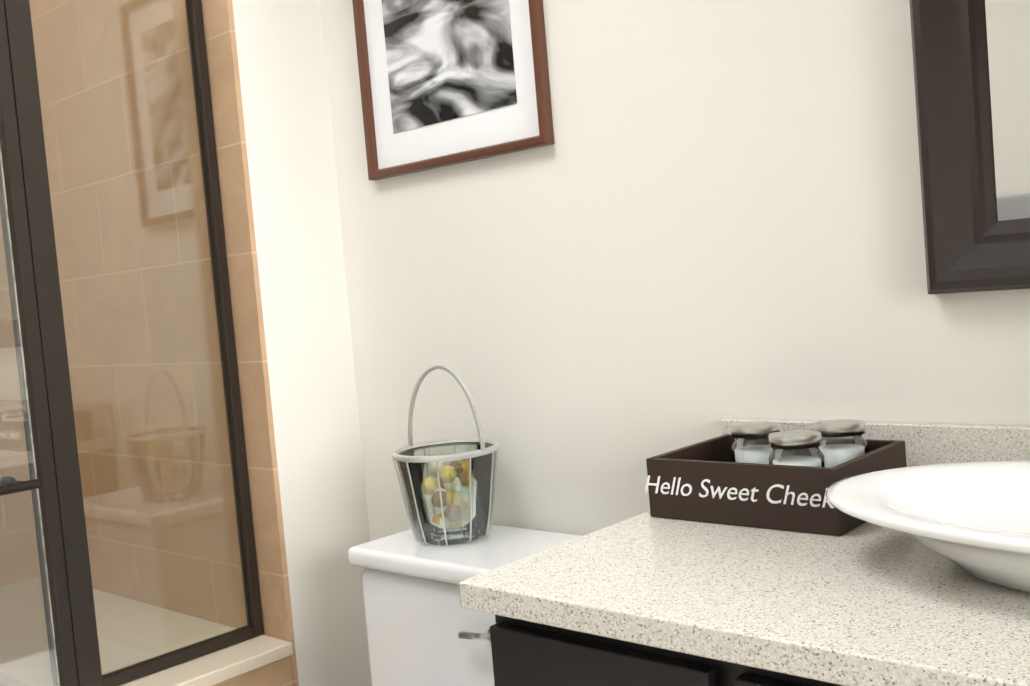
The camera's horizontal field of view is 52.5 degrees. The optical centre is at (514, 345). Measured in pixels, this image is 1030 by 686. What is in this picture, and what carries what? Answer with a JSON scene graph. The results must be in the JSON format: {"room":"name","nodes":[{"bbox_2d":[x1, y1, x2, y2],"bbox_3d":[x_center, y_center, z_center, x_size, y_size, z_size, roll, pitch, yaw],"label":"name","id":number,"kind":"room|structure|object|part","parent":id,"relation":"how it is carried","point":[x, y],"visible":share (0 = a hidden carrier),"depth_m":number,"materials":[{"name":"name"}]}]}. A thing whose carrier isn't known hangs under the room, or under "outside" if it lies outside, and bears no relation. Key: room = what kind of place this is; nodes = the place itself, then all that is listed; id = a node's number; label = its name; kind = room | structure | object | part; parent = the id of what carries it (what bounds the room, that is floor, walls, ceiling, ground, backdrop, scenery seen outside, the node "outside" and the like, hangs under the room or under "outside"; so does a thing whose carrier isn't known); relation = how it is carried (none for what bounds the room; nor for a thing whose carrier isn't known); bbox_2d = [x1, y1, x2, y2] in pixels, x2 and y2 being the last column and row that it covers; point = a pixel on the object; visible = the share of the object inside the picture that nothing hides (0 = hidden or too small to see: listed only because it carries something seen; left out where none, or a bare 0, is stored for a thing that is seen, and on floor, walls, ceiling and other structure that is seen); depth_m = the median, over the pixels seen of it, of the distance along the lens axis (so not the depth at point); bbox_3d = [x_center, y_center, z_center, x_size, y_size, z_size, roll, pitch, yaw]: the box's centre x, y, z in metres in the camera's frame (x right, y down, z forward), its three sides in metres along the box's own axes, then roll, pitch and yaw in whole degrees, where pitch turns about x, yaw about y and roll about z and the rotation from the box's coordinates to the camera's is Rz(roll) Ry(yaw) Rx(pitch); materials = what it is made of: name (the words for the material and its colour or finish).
{"room":"bathroom","nodes":[
{"label":"bathroom","id":0,"kind":"room"},
{"bbox_2d":[232,0,370,685],"bbox_3d":[-0.898,-0.200,2.679,1.300,2.730,0.322,-2,4,42],"label":"wall","id":1,"kind":"structure","parent":0,"point":[291,161],"depth_m":2.21,"materials":[{"name":"beige paint"}]},
{"bbox_2d":[29,0,298,685],"bbox_3d":[-0.954,-0.186,2.505,1.150,2.730,0.012,-2,4,42],"label":"wall tile","id":2,"kind":"structure","parent":1,"relation":"attached to","point":[237,212],"depth_m":2.38,"materials":[{"name":"beige tile"}]},
{"bbox_2d":[320,0,1029,540],"bbox_3d":[1.034,-0.275,1.066,3.730,2.730,0.100,-2,4,42],"label":"wall","id":3,"kind":"structure","parent":0,"point":[696,222],"depth_m":1.73,"materials":[{"name":"beige paint"}]},
{"bbox_2d":[352,0,553,179],"bbox_3d":[-0.143,-0.642,2.002,0.490,0.585,0.023,-2,4,42],"label":"picture frame","id":4,"kind":"object","parent":3,"relation":"attached to","point":[443,83],"visible":1,"depth_m":2.01,"materials":[{"name":"brown wood"}]},
{"bbox_2d":[721,418,1029,466],"bbox_3d":[0.872,0.149,1.182,1.447,0.100,0.020,-2,4,42],"label":"backsplash","id":5,"kind":"structure","parent":3,"relation":"attached to","point":[925,443],"depth_m":1.43,"materials":[{"name":"beige stone"}]},
{"bbox_2d":[909,0,1029,293],"bbox_3d":[0.757,-0.454,1.203,0.602,0.757,0.034,-2,4,42],"label":"vanity mirror","id":6,"kind":"object","parent":3,"relation":"attached to","point":[971,62],"visible":0.95,"depth_m":1.37,"materials":[{"name":"black wood"}]},
{"bbox_2d":[969,0,1029,222],"bbox_3d":[0.765,-0.455,1.212,0.426,0.581,0.007,-2,4,42],"label":"mirror glass","id":7,"kind":"object","parent":6,"relation":"attached to","point":[1000,29],"depth_m":1.35,"materials":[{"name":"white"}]},
{"bbox_3d":[0.007,1.225,0.849,5.030,0.060,2.085,-2,4,42],"label":"floor","id":8,"kind":"structure","parent":0,"visible":0},
{"bbox_2d":[0,634,293,685],"bbox_3d":[-1.002,0.919,2.401,1.161,0.550,0.417,-2,4,42],"label":"shower curb","id":9,"kind":"object","parent":8,"relation":"on","point":[278,673],"depth_m":2.08,"materials":[{"name":"tile"}]},
{"bbox_2d":[4,0,102,685],"bbox_3d":[-0.853,-0.028,1.905,0.048,1.361,0.045,-2,4,42],"label":"shower door frame","id":10,"kind":"structure","parent":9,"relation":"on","point":[49,301],"depth_m":1.89,"materials":[{"name":"brown metal"}]},
{"bbox_2d":[0,577,235,685],"bbox_3d":[-1.079,0.664,2.439,1.009,0.023,0.415,-2,4,42],"label":"shower floor","id":11,"kind":"structure","parent":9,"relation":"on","point":[137,631],"depth_m":2.33,"materials":[{"name":"beige tile"}]},
{"bbox_2d":[102,626,254,685],"bbox_3d":[-0.669,0.620,2.082,0.030,0.022,0.336,-2,4,42],"label":"door frame","id":12,"kind":"structure","parent":9,"relation":"on","point":[157,664],"depth_m":2.07,"materials":[{"name":"brown metal"}]},
{"bbox_2d":[30,0,250,676],"bbox_3d":[-0.726,-0.046,2.046,0.006,1.317,0.336,-2,4,42],"label":"door glass","id":13,"kind":"object","parent":12,"relation":"on","point":[159,323],"visible":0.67,"depth_m":2.04,"materials":[{"name":"clear glass"}]},
{"bbox_3d":[-0.651,0.647,2.047,0.152,0.028,0.417,-2,4,42],"label":"wall bench cap","id":14,"kind":"part","parent":9,"relation":"part of","materials":[{"name":"beige stone"}]},
{"bbox_2d":[185,0,263,636],"bbox_3d":[-0.606,-0.063,2.178,0.030,1.361,0.022,-2,4,42],"label":"shower door frame","id":15,"kind":"structure","parent":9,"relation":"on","point":[220,266],"depth_m":2.17,"materials":[{"name":"brown metal"}]},
{"bbox_2d":[348,521,580,685],"bbox_3d":[-0.217,0.774,1.711,0.444,0.782,0.810,-2,4,42],"label":"toilet","id":16,"kind":"object","parent":8,"relation":"on","point":[424,627],"visible":0.38,"depth_m":1.84,"materials":[{"name":"white ceramic"}]},
{"bbox_2d":[392,364,498,545],"bbox_3d":[-0.128,0.197,1.942,0.203,0.325,0.199,-2,4,42],"label":"basket","id":17,"kind":"object","parent":16,"relation":"on","point":[478,466],"visible":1,"depth_m":1.90,"materials":[{"name":"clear metal"}]},
{"bbox_2d":[395,441,496,545],"bbox_3d":[-0.122,0.276,1.946,0.188,0.165,0.188,-2,4,42],"label":"bowl","id":18,"kind":"object","parent":17,"relation":"on","point":[480,466],"depth_m":1.90,"materials":[{"name":"clear glass"}]},
{"bbox_3d":[-0.135,0.115,1.937,0.203,0.160,0.009,-2,4,42],"label":"handle","id":19,"kind":"part","parent":17,"relation":"part of","materials":[{"name":"silver metal"}]},
{"bbox_3d":[-0.062,0.479,1.720,0.072,0.019,0.018,-2,4,42],"label":"lever","id":20,"kind":"part","parent":16,"relation":"part of","materials":[{"name":"grey metal"}]},
{"bbox_2d":[460,598,906,685],"bbox_3d":[0.715,0.692,0.976,1.430,0.868,0.638,-2,4,42],"label":"bathroom vanity","id":21,"kind":"object","parent":8,"relation":"on","point":[529,648],"depth_m":1.10,"materials":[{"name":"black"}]},
{"bbox_3d":[0.093,0.417,1.135,0.297,0.187,0.020,-2,4,42],"label":"drawer","id":22,"kind":"part","parent":21,"relation":"part of","materials":[{"name":"black wood"}]},
{"bbox_2d":[459,511,1029,685],"bbox_3d":[0.677,0.244,0.964,1.447,0.032,0.621,-2,4,42],"label":"countertop","id":23,"kind":"structure","parent":21,"relation":"on","point":[870,599],"depth_m":1.08,"materials":[{"name":"beige stone"}]},
{"bbox_2d":[645,419,906,535],"bbox_3d":[0.362,0.170,1.445,0.297,0.114,0.216,-2,4,42],"label":"tray","id":24,"kind":"object","parent":23,"relation":"on","point":[764,474],"visible":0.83,"depth_m":1.39,"materials":[{"name":"brown wood"}]},
{"bbox_2d":[826,461,1029,591],"bbox_3d":[0.611,0.189,1.023,0.620,0.080,0.400,-2,4,42],"label":"sink","id":25,"kind":"object","parent":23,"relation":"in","point":[972,518],"visible":1,"depth_m":1.15,"materials":[{"name":"white ceramic"}]},
{"bbox_3d":[0.442,0.405,0.818,0.590,0.187,0.020,-2,4,42],"label":"drawer","id":26,"kind":"part","parent":21,"relation":"part of","materials":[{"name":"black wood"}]},
{"bbox_3d":[-1.531,1.229,1.817,1.147,0.085,1.229,-2,4,42],"label":"shower pan","id":27,"kind":"object","parent":8,"relation":"on","visible":0},
{"bbox_3d":[-1.186,1.163,1.495,0.060,0.021,1.231,-2,4,42],"label":"door track","id":28,"kind":"object","parent":27,"relation":"on","visible":0},
{"bbox_2d":[0,145,59,685],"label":"shower door","id":29,"kind":"object","parent":28,"relation":"on","point":[43,632],"visible":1,"depth_m":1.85,"materials":[{"name":"clear glass"}]},
{"bbox_2d":[0,476,15,485],"bbox_3d":[-0.907,0.247,1.869,0.016,0.024,0.024,-2,4,42],"label":"handle","id":30,"kind":"object","parent":29,"relation":"attached to","point":[3,480],"depth_m":1.86,"materials":[{"name":"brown metal"}]},
{"bbox_2d":[0,0,77,685],"bbox_3d":[-0.856,0.228,1.892,0.056,1.743,0.025,-2,4,42],"label":"door jamb","id":31,"kind":"object","parent":28,"relation":"on","point":[34,366],"visible":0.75,"depth_m":1.87,"materials":[{"name":"brown metal"}]},
{"bbox_3d":[-1.241,0.300,1.416,0.041,0.014,0.014,-2,4,42],"label":"post","id":32,"kind":"object","parent":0,"visible":0},
{"bbox_2d":[0,479,39,495],"bbox_3d":[-1.038,0.272,1.609,0.017,0.017,0.603,-2,4,42],"label":"bar","id":33,"kind":"object","parent":32,"relation":"attached to","point":[19,487],"visible":1,"depth_m":1.80,"materials":[{"name":"brown metal"}]}
]}

